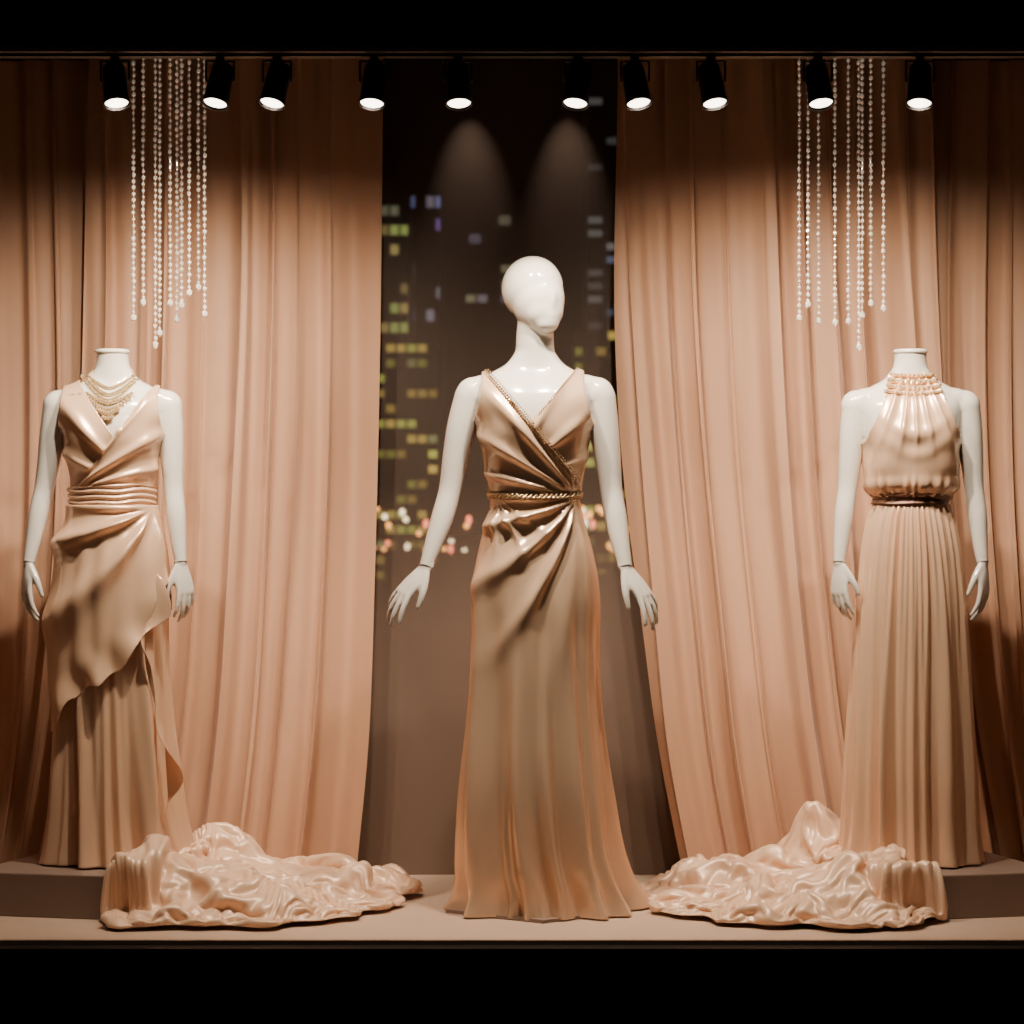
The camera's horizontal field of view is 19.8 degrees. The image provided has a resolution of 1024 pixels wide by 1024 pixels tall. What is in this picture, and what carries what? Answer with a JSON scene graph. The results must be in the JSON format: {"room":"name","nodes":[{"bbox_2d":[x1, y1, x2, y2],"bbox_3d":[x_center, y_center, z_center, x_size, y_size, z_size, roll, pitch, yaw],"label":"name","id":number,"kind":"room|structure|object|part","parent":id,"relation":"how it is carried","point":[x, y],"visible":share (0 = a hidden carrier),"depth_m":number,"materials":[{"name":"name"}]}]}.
{"room":"shop window display","nodes":[
{"label":"shop window display","id":0,"kind":"room"},
{"bbox_2d":[0,0,1023,1023],"bbox_3d":[0.000,-0.244,7.545,6.000,3.900,0.090,0,0,0],"label":"window frame","id":1,"kind":"structure","parent":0,"point":[40,984],"depth_m":7.50,"materials":[{"name":"black paint"}]},
{"bbox_2d":[0,939,1023,944],"bbox_3d":[0.000,1.111,7.585,3.800,0.011,0.020,0,0,0],"label":"trim","id":2,"kind":"structure","parent":1,"relation":"attached to","point":[2,941],"depth_m":7.58,"materials":[{"name":"beige"}]},
{"bbox_2d":[0,47,1023,51],"bbox_3d":[0.000,-1.180,7.492,6.000,0.012,0.015,0,0,0],"label":"trim","id":3,"kind":"structure","parent":1,"relation":"attached to","point":[2,49],"depth_m":7.49,"materials":[{"name":"brown metal"}]},
{"bbox_2d":[0,18,1023,20],"bbox_3d":[0.000,-1.257,7.492,6.000,0.006,0.015,0,0,0],"label":"trim","id":4,"kind":"structure","parent":1,"relation":"attached to","point":[1,19],"depth_m":7.49,"materials":[{"name":"black paint"}]},
{"bbox_2d":[0,875,1023,938],"bbox_3d":[0.000,1.136,8.295,3.800,0.060,1.410,0,0,0],"label":"floor","id":5,"kind":"structure","parent":0,"point":[422,915],"depth_m":7.78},
{"bbox_2d":[0,853,105,919],"bbox_3d":[-1.157,1.046,8.252,0.530,0.120,0.550,0,0,15],"label":"plinth","id":6,"kind":"object","parent":5,"relation":"on","point":[28,888],"visible":0.39,"depth_m":8.00,"materials":[{"name":"brown wood"}]},
{"bbox_2d":[21,348,194,868],"bbox_3d":[-1.108,0.262,8.246,0.430,1.439,0.376,0,0,34],"label":"mannequin","id":7,"kind":"object","parent":6,"relation":"on","point":[117,777],"visible":1,"depth_m":8.15},
{"bbox_3d":[-1.124,-0.036,8.250,0.254,0.089,0.210,0,0,0],"label":"ruched sash","id":8,"kind":"part","parent":7,"relation":"part of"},
{"bbox_2d":[99,821,422,927],"bbox_3d":[-0.684,0.987,8.204,0.854,0.222,0.948,0,0,0],"label":"draped fabric","id":9,"kind":"object","parent":5,"relation":"on","point":[223,878],"visible":0.97,"depth_m":7.95,"materials":[{"name":"beige fabric"}]},
{"bbox_2d":[387,256,657,923],"bbox_3d":[0.029,0.199,8.102,0.739,1.814,0.438,0,0,0],"label":"mannequin","id":10,"kind":"object","parent":5,"relation":"on","point":[539,839],"visible":1,"depth_m":8.00},
{"bbox_3d":[0.059,1.101,8.090,0.388,0.010,0.289,0,0,39],"label":"plate","id":11,"kind":"part","parent":10,"relation":"part of","materials":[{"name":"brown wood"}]},
{"bbox_2d":[638,800,944,928],"bbox_3d":[0.739,0.963,8.174,0.760,0.277,1.002,0,0,-17],"label":"draped fabric","id":12,"kind":"object","parent":5,"relation":"on","point":[806,879],"visible":0.94,"depth_m":7.95,"materials":[{"name":"beige fabric"}]},
{"bbox_2d":[925,851,1023,919],"bbox_3d":[1.177,1.046,8.252,0.530,0.120,0.550,0,0,-15],"label":"plinth","id":13,"kind":"object","parent":5,"relation":"on","point":[992,888],"visible":0.39,"depth_m":8.01,"materials":[{"name":"brown wood"}]},
{"bbox_2d":[831,348,989,867],"bbox_3d":[1.120,0.262,8.251,0.379,1.438,0.375,0,0,-43],"label":"mannequin","id":14,"kind":"object","parent":13,"relation":"on","point":[910,784],"visible":1,"depth_m":8.16},
{"bbox_2d":[0,59,1023,60],"bbox_3d":[0.000,-0.154,8.975,3.800,2.520,0.090,0,0,0],"label":"wall","id":15,"kind":"structure","parent":0,"point":[0,59],"depth_m":8.93,"materials":[{"name":"black"}]},
{"bbox_2d":[358,502,680,874],"bbox_3d":[0.000,-0.154,8.950,1.240,2.520,0.001,0,0,0],"label":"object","id":16,"kind":"structure","parent":15,"relation":"in","point":[421,663],"depth_m":8.95,"materials":[{"name":"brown glass"}]},
{"bbox_3d":[0.000,-1.434,8.305,3.800,0.040,1.430,0,0,0],"label":"ceiling","id":17,"kind":"structure","parent":0,"visible":0},
{"bbox_2d":[131,59,206,348],"bbox_3d":[-0.950,-0.936,8.229,0.219,0.956,0.098,0,0,13],"label":"strands","id":18,"kind":"object","parent":17,"relation":"hanging from","point":[159,332],"visible":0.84,"depth_m":8.23,"materials":[{"name":"beige"}]},
{"bbox_2d":[0,53,1023,58],"bbox_3d":[0.000,-1.302,7.685,3.680,0.224,0.040,0,0,0],"label":"track","id":19,"kind":"object","parent":17,"relation":"attached to","point":[2,55],"visible":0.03,"depth_m":7.66,"materials":[{"name":"black metal"}]},
{"bbox_2d":[100,57,129,110],"bbox_3d":[-1.038,-1.120,7.678,0.082,0.138,0.098,0,0,0],"label":"track spotlight","id":20,"kind":"object","parent":19,"relation":"attached to","point":[115,88],"visible":1,"depth_m":7.66,"materials":[{"name":"black metal"}]},
{"bbox_2d":[202,57,234,110],"bbox_3d":[-0.768,-1.120,7.678,0.074,0.138,0.100,0,0,29],"label":"track spotlight","id":21,"kind":"object","parent":19,"relation":"attached to","point":[218,88],"visible":1,"depth_m":7.66,"materials":[{"name":"black metal"}]},
{"bbox_2d":[259,57,291,110],"bbox_3d":[-0.619,-1.120,7.678,0.073,0.138,0.101,0,0,31],"label":"track spotlight","id":22,"kind":"object","parent":19,"relation":"attached to","point":[275,88],"visible":1,"depth_m":7.66,"materials":[{"name":"black metal"}]},
{"bbox_2d":[358,57,388,110],"bbox_3d":[-0.361,-1.120,7.678,0.080,0.138,0.098,0,0,0],"label":"track spotlight","id":23,"kind":"object","parent":19,"relation":"attached to","point":[373,87],"visible":1,"depth_m":7.66,"materials":[{"name":"black metal"}]},
{"bbox_2d":[443,57,472,110],"bbox_3d":[-0.141,-1.120,7.678,0.080,0.138,0.098,0,0,0],"label":"track spotlight","id":24,"kind":"object","parent":19,"relation":"attached to","point":[458,90],"visible":1,"depth_m":7.66,"materials":[{"name":"black metal"}]},
{"bbox_2d":[562,57,592,110],"bbox_3d":[0.172,-1.120,7.678,0.082,0.138,0.098,0,0,0],"label":"track spotlight","id":25,"kind":"object","parent":19,"relation":"attached to","point":[576,93],"visible":1,"depth_m":7.66,"materials":[{"name":"black metal"}]},
{"bbox_2d":[620,57,651,110],"bbox_3d":[0.325,-1.120,7.678,0.075,0.138,0.100,0,0,-27],"label":"track spotlight","id":26,"kind":"object","parent":19,"relation":"attached to","point":[636,90],"visible":1,"depth_m":7.66,"materials":[{"name":"black metal"}]},
{"bbox_2d":[696,57,727,110],"bbox_3d":[0.524,-1.120,7.678,0.075,0.138,0.100,0,0,-27],"label":"track spotlight","id":27,"kind":"object","parent":19,"relation":"attached to","point":[712,89],"visible":1,"depth_m":7.66,"materials":[{"name":"black metal"}]},
{"bbox_2d":[803,57,834,110],"bbox_3d":[0.801,-1.120,7.678,0.081,0.138,0.098,0,0,0],"label":"track spotlight","id":28,"kind":"object","parent":19,"relation":"attached to","point":[819,91],"visible":1,"depth_m":7.66,"materials":[{"name":"black metal"}]},
{"bbox_2d":[905,57,934,110],"bbox_3d":[1.068,-1.120,7.678,0.080,0.138,0.098,0,0,0],"label":"track spotlight","id":29,"kind":"object","parent":19,"relation":"attached to","point":[919,92],"visible":1,"depth_m":7.66,"materials":[{"name":"black metal"}]},
{"bbox_2d":[796,59,885,350],"bbox_3d":[0.921,-0.932,8.227,0.251,0.964,0.084,0,0,0],"label":"strands","id":30,"kind":"object","parent":17,"relation":"hanging from","point":[870,302],"visible":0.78,"depth_m":8.24,"materials":[{"name":"beige"}]},
{"bbox_3d":[0.000,-1.381,8.800,3.704,0.024,0.024,0,0,0],"label":"curtain rod","id":31,"kind":"object","parent":17,"relation":"attached to","visible":0},
{"bbox_2d":[0,59,88,863],"bbox_3d":[-1.482,-0.129,8.869,0.702,2.470,0.065,0,0,0],"label":"curtain","id":32,"kind":"object","parent":31,"relation":"hanging from","point":[44,104],"visible":0.48,"depth_m":8.88,"materials":[{"name":"fabric"}]},
{"bbox_2d":[39,59,382,857],"bbox_3d":[-0.908,-0.129,8.747,1.050,2.470,0.112,0,0,0],"label":"curtain","id":33,"kind":"object","parent":31,"relation":"hanging from","point":[277,387],"visible":0.7,"depth_m":8.76,"materials":[{"name":"fabric"}]},
{"bbox_2d":[614,59,991,866],"bbox_3d":[0.872,-0.129,8.749,1.133,2.470,0.108,0,0,-3],"label":"curtain","id":34,"kind":"object","parent":31,"relation":"hanging from","point":[729,404],"visible":0.71,"depth_m":8.76,"materials":[{"name":"fabric"}]},
{"bbox_2d":[932,60,1023,861],"bbox_3d":[1.492,-0.129,8.863,0.666,2.470,0.066,0,0,0],"label":"curtain","id":35,"kind":"object","parent":31,"relation":"hanging from","point":[978,105],"visible":0.56,"depth_m":8.88,"materials":[{"name":"fabric"}]},
{"label":"outside","id":36,"kind":"structure","parent":0,"visible":0},
{"bbox_2d":[377,59,625,501],"bbox_3d":[0.000,-21.628,173.958,34.371,49.468,152.084,0,0,0],"label":"city skyline","id":37,"kind":"object","parent":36,"point":[508,177],"visible":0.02,"depth_m":198.00,"materials":[{"name":"black"}]}
]}

